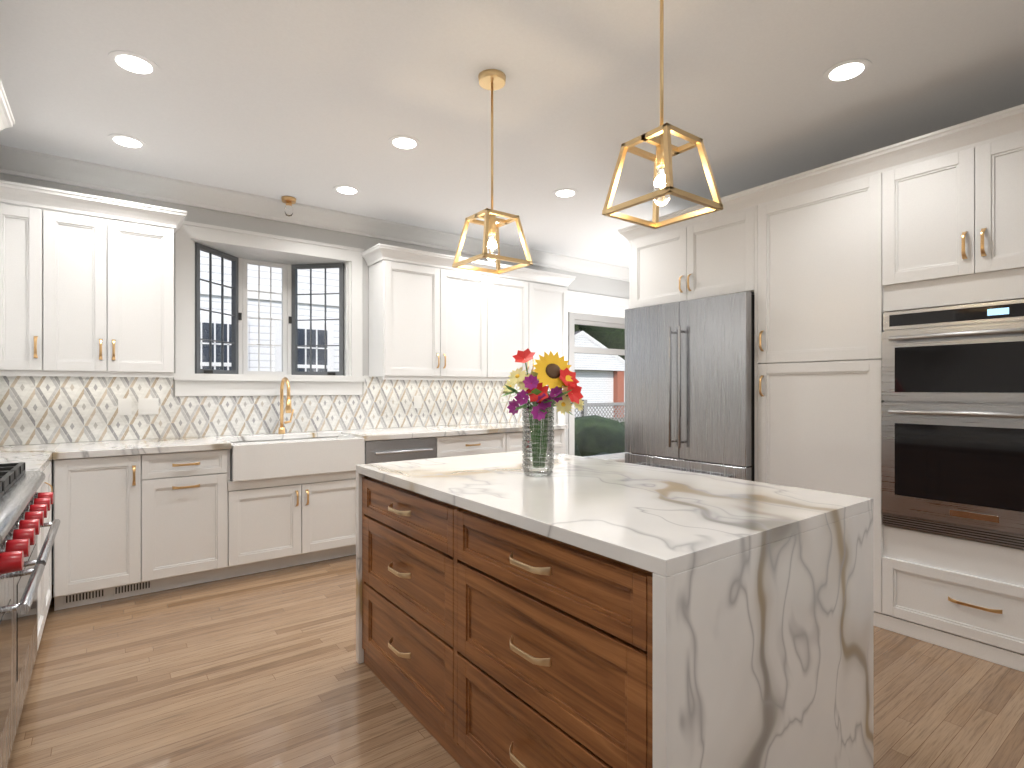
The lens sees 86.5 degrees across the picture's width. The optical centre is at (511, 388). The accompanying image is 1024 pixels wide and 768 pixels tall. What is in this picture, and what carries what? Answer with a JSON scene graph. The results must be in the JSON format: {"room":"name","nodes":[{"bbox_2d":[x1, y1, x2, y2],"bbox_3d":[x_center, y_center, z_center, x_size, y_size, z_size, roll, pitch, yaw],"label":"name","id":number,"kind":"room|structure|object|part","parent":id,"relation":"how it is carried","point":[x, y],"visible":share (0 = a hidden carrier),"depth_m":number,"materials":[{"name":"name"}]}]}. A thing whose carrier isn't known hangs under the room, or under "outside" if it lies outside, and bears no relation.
{"room":"kitchen","nodes":[
{"label":"kitchen","id":0,"kind":"room"},
{"bbox_2d":[0,173,628,584],"bbox_3d":[-0.239,-0.100,6.017,8.840,2.740,0.740,0,0,-37],"label":"wall","id":1,"kind":"structure","parent":0,"point":[598,285],"depth_m":4.77,"materials":[{"name":"white paint"}]},
{"bbox_2d":[0,180,186,377],"bbox_3d":[-2.675,-0.626,3.487,0.990,1.108,0.386,0,0,-37],"label":"upper cabinet","id":2,"kind":"object","parent":1,"relation":"attached to","point":[86,285],"visible":1,"depth_m":3.35,"materials":[{"name":"white wood"}]},
{"bbox_2d":[173,221,364,395],"bbox_3d":[-1.997,-0.576,4.510,1.414,1.268,0.520,0,0,-37],"label":"window","id":3,"kind":"structure","parent":1,"relation":"in","point":[241,245],"depth_m":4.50,"materials":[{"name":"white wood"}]},
{"bbox_3d":[-2.021,-0.599,4.542,1.158,0.973,0.379,0,0,-37],"label":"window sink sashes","id":4,"kind":"part","parent":3,"relation":"part of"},
{"bbox_2d":[0,375,549,445],"bbox_3d":[-1.509,0.121,4.604,4.874,0.467,0.010,0,0,-37],"label":"tile backsplash","id":5,"kind":"structure","parent":1,"relation":"attached to","point":[48,409],"depth_m":4.06,"materials":[{"name":"tile"}]},
{"bbox_2d":[118,398,131,414],"bbox_3d":[-2.656,0.128,3.738,0.075,0.115,0.008,0,0,-37],"label":"outlet","id":6,"kind":"object","parent":5,"relation":"attached to","point":[124,404],"depth_m":3.74,"materials":[{"name":"white plastic"}]},
{"bbox_2d":[138,398,158,414],"bbox_3d":[-2.548,0.128,3.818,0.118,0.115,0.008,0,0,-37],"label":"outlet","id":7,"kind":"object","parent":5,"relation":"attached to","point":[148,406],"depth_m":3.82,"materials":[{"name":"white plastic"}]},
{"bbox_2d":[414,396,421,407],"bbox_3d":[-0.875,0.128,5.063,0.075,0.115,0.008,0,0,-37],"label":"outlet","id":8,"kind":"object","parent":5,"relation":"attached to","point":[417,399],"depth_m":5.06,"materials":[{"name":"white plastic"}]},
{"bbox_2d":[367,255,493,378],"bbox_3d":[-0.721,-0.596,4.971,1.087,0.988,0.338,0,0,-37],"label":"upper cabinet","id":9,"kind":"object","parent":1,"relation":"attached to","point":[434,316],"depth_m":4.77,"materials":[{"name":"white wood"}]},
{"bbox_2d":[494,273,569,378],"bbox_3d":[0.054,-0.596,5.548,1.089,0.988,0.338,0,0,-37],"label":"upper cabinet","id":10,"kind":"object","parent":1,"relation":"attached to","point":[532,314],"depth_m":5.41,"materials":[{"name":"white wood"}]},
{"bbox_2d":[557,291,628,429],"bbox_3d":[1.718,0.080,7.073,3.100,2.380,0.138,0,0,-37],"label":"door frame","id":11,"kind":"structure","parent":1,"relation":"attached to","point":[588,303],"depth_m":6.45,"materials":[{"name":"white wood"}]},
{"bbox_2d":[575,325,624,455],"bbox_3d":[1.345,0.035,7.582,1.350,1.770,0.006,0,0,-37],"label":"window","id":12,"kind":"structure","parent":1,"relation":"in","point":[599,394],"depth_m":7.47,"materials":[{"name":"clear glass"}]},
{"bbox_2d":[0,0,1023,267],"bbox_3d":[2.304,-1.520,2.599,8.840,0.100,8.060,0,0,-37],"label":"ceiling","id":13,"kind":"structure","parent":0,"point":[310,102],"depth_m":2.71,"materials":[{"name":"white paint"}]},
{"bbox_2d":[107,134,146,148],"bbox_3d":[-2.285,-1.467,3.237,0.190,0.006,0.200,0,0,-37],"label":"recessed light","id":14,"kind":"object","parent":13,"relation":"in","point":[126,141],"depth_m":3.23,"materials":[{"name":"white plastic"}]},
{"bbox_2d":[107,50,159,76],"bbox_3d":[-1.707,-1.467,2.461,0.194,0.006,0.200,0,0,-37],"label":"recessed light","id":15,"kind":"object","parent":13,"relation":"in","point":[143,66],"depth_m":2.46,"materials":[{"name":"white plastic"}]},
{"bbox_2d":[281,196,295,215],"bbox_3d":[-1.726,-1.400,4.213,0.110,0.140,0.110,0,0,-37],"label":"light","id":16,"kind":"object","parent":13,"relation":"attached to","point":[289,201],"visible":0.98,"depth_m":4.19,"materials":[{"name":"white glass"}]},
{"bbox_2d":[0,145,628,281],"bbox_3d":[0.017,-1.402,5.674,8.600,0.137,0.117,0,0,-37],"label":"crown molding","id":17,"kind":"structure","parent":13,"relation":"attached to","point":[41,166],"depth_m":4.15,"materials":[{"name":"white wood"}]},
{"bbox_2d":[630,188,753,308],"bbox_3d":[1.485,-0.931,4.032,0.636,0.632,1.004,0,0,-37],"label":"upper cabinet","id":18,"kind":"object","parent":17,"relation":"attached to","point":[711,254],"depth_m":3.78,"materials":[{"name":"white wood"}]},
{"bbox_2d":[333,185,360,194],"bbox_3d":[-1.218,-1.467,4.030,0.193,0.006,0.197,0,0,-37],"label":"recessed light","id":19,"kind":"object","parent":13,"relation":"in","point":[341,189],"depth_m":4.03,"materials":[{"name":"white plastic"}]},
{"bbox_2d":[388,135,420,149],"bbox_3d":[-0.642,-1.467,3.252,0.193,0.006,0.198,0,0,-37],"label":"recessed light","id":20,"kind":"object","parent":13,"relation":"in","point":[401,142],"depth_m":3.25,"materials":[{"name":"white plastic"}]},
{"bbox_2d":[452,69,532,273],"bbox_3d":[-0.094,-1.022,2.572,0.275,0.895,0.275,0,0,-37],"label":"pendant light","id":21,"kind":"object","parent":13,"relation":"hanging from","point":[492,79],"visible":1,"depth_m":2.56,"materials":[{"name":"gold metal"}]},
{"bbox_3d":[-0.094,-0.661,2.572,0.060,0.128,0.060,0,0,-37],"label":"bulb","id":22,"kind":"part","parent":21,"relation":"part of","materials":[{"name":"clear glass"}]},
{"bbox_2d":[552,188,577,197],"bbox_3d":[0.400,-1.467,4.090,0.194,0.006,0.197,0,0,-37],"label":"recessed light","id":23,"kind":"object","parent":13,"relation":"in","point":[565,192],"depth_m":4.09,"materials":[{"name":"white plastic"}]},
{"bbox_2d":[602,0,722,228],"bbox_3d":[0.491,-1.022,1.786,0.275,0.895,0.275,0,0,-37],"label":"pendant light","id":24,"kind":"object","parent":13,"relation":"hanging from","point":[664,190],"visible":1,"depth_m":1.77,"materials":[{"name":"gold metal"}]},
{"bbox_3d":[0.491,-0.661,1.786,0.060,0.128,0.060,0,0,-37],"label":"bulb","id":25,"kind":"part","parent":24,"relation":"part of","materials":[{"name":"clear glass"}]},
{"bbox_2d":[822,58,871,83],"bbox_3d":[1.546,-1.467,2.518,0.200,0.006,0.196,0,0,-37],"label":"recessed light","id":26,"kind":"object","parent":13,"relation":"in","point":[848,70],"depth_m":2.52,"materials":[{"name":"white plastic"}]},
{"bbox_2d":[7,554,1023,767],"bbox_3d":[2.077,1.320,2.904,8.840,0.100,8.820,0,0,-37],"label":"floor","id":27,"kind":"structure","parent":0,"point":[264,669],"depth_m":2.27,"materials":[{"name":"brown wood"}]},
{"bbox_2d":[0,462,59,767],"bbox_3d":[-1.910,0.789,1.682,0.735,0.959,1.220,0,0,-37],"label":"range","id":28,"kind":"object","parent":27,"relation":"on","point":[25,507],"visible":1,"depth_m":1.75,"materials":[{"name":"silver metal"}]},
{"bbox_2d":[36,466,47,647],"bbox_3d":[-2.462,0.834,2.353,0.651,0.872,0.484,0,0,-37],"label":"base cabinet","id":29,"kind":"object","parent":27,"relation":"on","point":[43,585],"depth_m":2.64,"materials":[{"name":"white wood"}]},
{"bbox_2d":[48,459,71,610],"bbox_3d":[-2.653,0.834,2.669,0.721,0.872,0.499,0,0,-37],"label":"base cabinet","id":30,"kind":"object","parent":27,"relation":"on","point":[59,470],"depth_m":3.05,"materials":[{"name":"white wood"}]},
{"bbox_2d":[72,454,155,606],"bbox_3d":[-2.547,0.834,3.392,0.492,0.872,0.692,0,0,-37],"label":"base cabinet","id":31,"kind":"object","parent":27,"relation":"on","point":[133,525],"depth_m":3.20,"materials":[{"name":"white wood"}]},
{"bbox_2d":[0,450,55,471],"bbox_3d":[-2.551,0.376,2.478,0.659,0.039,0.810,0,0,-37],"label":"countertop","id":32,"kind":"structure","parent":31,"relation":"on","point":[37,457],"depth_m":2.80,"materials":[{"name":"stone"}]},
{"bbox_2d":[0,422,567,458],"bbox_3d":[-1.449,0.376,4.221,4.506,0.039,0.672,0,0,-37],"label":"countertop","id":33,"kind":"structure","parent":31,"relation":"on","point":[184,444],"depth_m":3.86,"materials":[{"name":"stone"}]},
{"bbox_2d":[278,377,293,433],"bbox_3d":[-1.719,0.134,4.208,0.118,0.442,0.248,0,0,-37],"label":"faucet","id":34,"kind":"object","parent":33,"relation":"on","point":[289,409],"visible":1,"depth_m":4.25,"materials":[{"name":"gold metal"}]},
{"bbox_2d":[226,434,363,480],"bbox_3d":[-1.607,0.488,4.003,0.882,0.233,0.515,0,0,-37],"label":"farmhouse sink","id":35,"kind":"object","parent":33,"relation":"in","point":[275,459],"visible":0.81,"depth_m":3.78,"materials":[{"name":"ceramic"}]},
{"bbox_2d":[156,442,239,591],"bbox_3d":[-2.227,0.834,3.666,0.591,0.872,0.633,0,0,-37],"label":"base cabinet","id":36,"kind":"object","parent":27,"relation":"on","point":[198,502],"depth_m":3.46,"materials":[{"name":"white wood"}]},
{"bbox_2d":[240,470,355,575],"bbox_3d":[-1.693,0.942,4.064,0.988,0.655,0.633,0,0,-37],"label":"base cabinet","id":37,"kind":"object","parent":27,"relation":"on","point":[289,521],"depth_m":3.82,"materials":[{"name":"white wood"}]},
{"bbox_2d":[328,436,439,463],"bbox_3d":[-1.073,0.834,4.525,0.672,0.872,0.633,0,0,-37],"label":"base cabinet","id":38,"kind":"object","parent":27,"relation":"on","point":[438,438],"depth_m":4.47,"materials":[{"name":"white wood"}]},
{"bbox_2d":[365,437,436,463],"bbox_3d":[-0.853,0.783,4.275,0.601,0.763,0.071,0,0,-37],"label":"dishwasher","id":39,"kind":"object","parent":38,"relation":"in","point":[380,451],"visible":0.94,"depth_m":4.26,"materials":[{"name":"silver metal"}]},
{"bbox_2d":[362,476,445,749],"bbox_3d":[-0.025,0.831,2.479,1.030,0.876,0.852,0,0,-37],"label":"base cabinet","id":40,"kind":"object","parent":27,"relation":"on","point":[404,530],"depth_m":2.14,"materials":[{"name":"brown wood"}]},
{"bbox_2d":[440,432,507,457],"bbox_3d":[-0.523,0.834,4.935,0.701,0.872,0.633,0,0,-37],"label":"drawer","id":41,"kind":"object","parent":27,"relation":"on","point":[458,445],"depth_m":4.68,"materials":[{"name":"white wood"}]},
{"bbox_2d":[508,429,564,453],"bbox_3d":[0.045,0.834,5.357,0.713,0.872,0.633,0,0,-37],"label":"base cabinet","id":42,"kind":"object","parent":27,"relation":"on","point":[515,439],"depth_m":5.06,"materials":[{"name":"white wood"}]},
{"bbox_2d":[446,503,652,767],"bbox_3d":[0.468,0.831,1.816,1.030,0.876,0.851,0,0,-37],"label":"base cabinet","id":43,"kind":"object","parent":27,"relation":"on","point":[488,642],"depth_m":1.48,"materials":[{"name":"brown wood"}]},
{"bbox_2d":[356,450,872,767],"bbox_3d":[0.222,0.812,2.148,1.060,0.913,1.752,0,0,-37],"label":"countertop","id":44,"kind":"structure","parent":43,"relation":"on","point":[762,625],"depth_m":1.48,"materials":[{"name":"white stone"}]},
{"bbox_2d":[495,348,583,476],"bbox_3d":[0.111,0.094,2.226,0.392,0.522,0.328,0,0,-37],"label":"flower vase","id":45,"kind":"object","parent":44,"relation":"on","point":[555,374],"visible":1,"depth_m":2.21,"materials":[{"name":"clear glass"}]},
{"bbox_2d":[625,291,753,480],"bbox_3d":[1.416,0.327,3.980,0.756,1.863,0.992,0,0,-37],"label":"refrigerator","id":46,"kind":"object","parent":27,"relation":"on","point":[689,385],"visible":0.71,"depth_m":3.70,"materials":[{"name":"silver metal"}]},
{"bbox_2d":[751,148,884,627],"bbox_3d":[1.995,0.011,3.346,0.636,2.516,0.705,0,0,-37],"label":"tall cabinet","id":47,"kind":"object","parent":27,"relation":"on","point":[827,266],"depth_m":3.12,"materials":[{"name":"white wood"}]},
{"bbox_2d":[882,299,1023,548],"bbox_3d":[2.167,0.160,2.557,0.107,1.120,0.760,0,0,-37],"label":"double wall oven","id":48,"kind":"object","parent":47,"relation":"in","point":[953,421],"visible":1,"depth_m":2.61,"materials":[{"name":"silver metal"}]},
{"bbox_2d":[882,524,1023,671],"bbox_3d":[2.434,0.996,2.756,0.636,0.544,0.765,0,0,-37],"label":"base cabinet","id":49,"kind":"object","parent":27,"relation":"on","point":[962,595],"depth_m":2.63,"materials":[{"name":"white wood"}]},
{"bbox_2d":[882,104,1023,311],"bbox_3d":[2.434,-0.827,2.756,0.636,0.842,0.765,0,0,-37],"label":"upper cabinet","id":50,"kind":"object","parent":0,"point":[953,198],"depth_m":2.62,"materials":[{"name":"white wood"}]},
{"bbox_3d":[-1.152,-0.100,-0.060,0.120,2.740,7.920,0,0,-37],"label":"wall","id":51,"kind":"structure","parent":0,"visible":0},
{"bbox_2d":[0,79,14,130],"bbox_3d":[-1.977,-0.818,1.632,0.568,0.744,1.564,0,0,-37],"label":"range hood","id":52,"kind":"object","parent":51,"relation":"attached to","point":[7,120],"visible":1,"depth_m":2.29,"materials":[{"name":"white wood"}]},
{"label":"outside","id":53,"kind":"structure","parent":0,"visible":0},
{"bbox_3d":[-12.263,1.595,31.727,70.000,0.050,54.450,0,0,-37],"label":"lawn","id":54,"kind":"structure","parent":53,"visible":0},
{"bbox_2d":[575,400,624,422],"bbox_3d":[3.791,0.920,14.313,13.324,1.300,0.110,0,0,-37],"label":"fence","id":55,"kind":"object","parent":54,"relation":"on","point":[618,404],"depth_m":13.15,"materials":[{"name":"grey metal"}]},
{"bbox_2d":[575,331,624,417],"bbox_3d":[1.242,-0.655,30.328,8.700,4.450,7.720,0,0,-37],"label":"house","id":56,"kind":"structure","parent":54,"relation":"on","point":[590,364],"depth_m":28.23,"materials":[{"name":"white"}]},
{"bbox_2d":[575,324,624,456],"bbox_3d":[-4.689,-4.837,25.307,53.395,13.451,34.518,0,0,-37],"label":"shrubs","id":57,"kind":"object","parent":54,"relation":"on","point":[596,419],"depth_m":10.18,"materials":[{"name":"green plant"}]}
]}

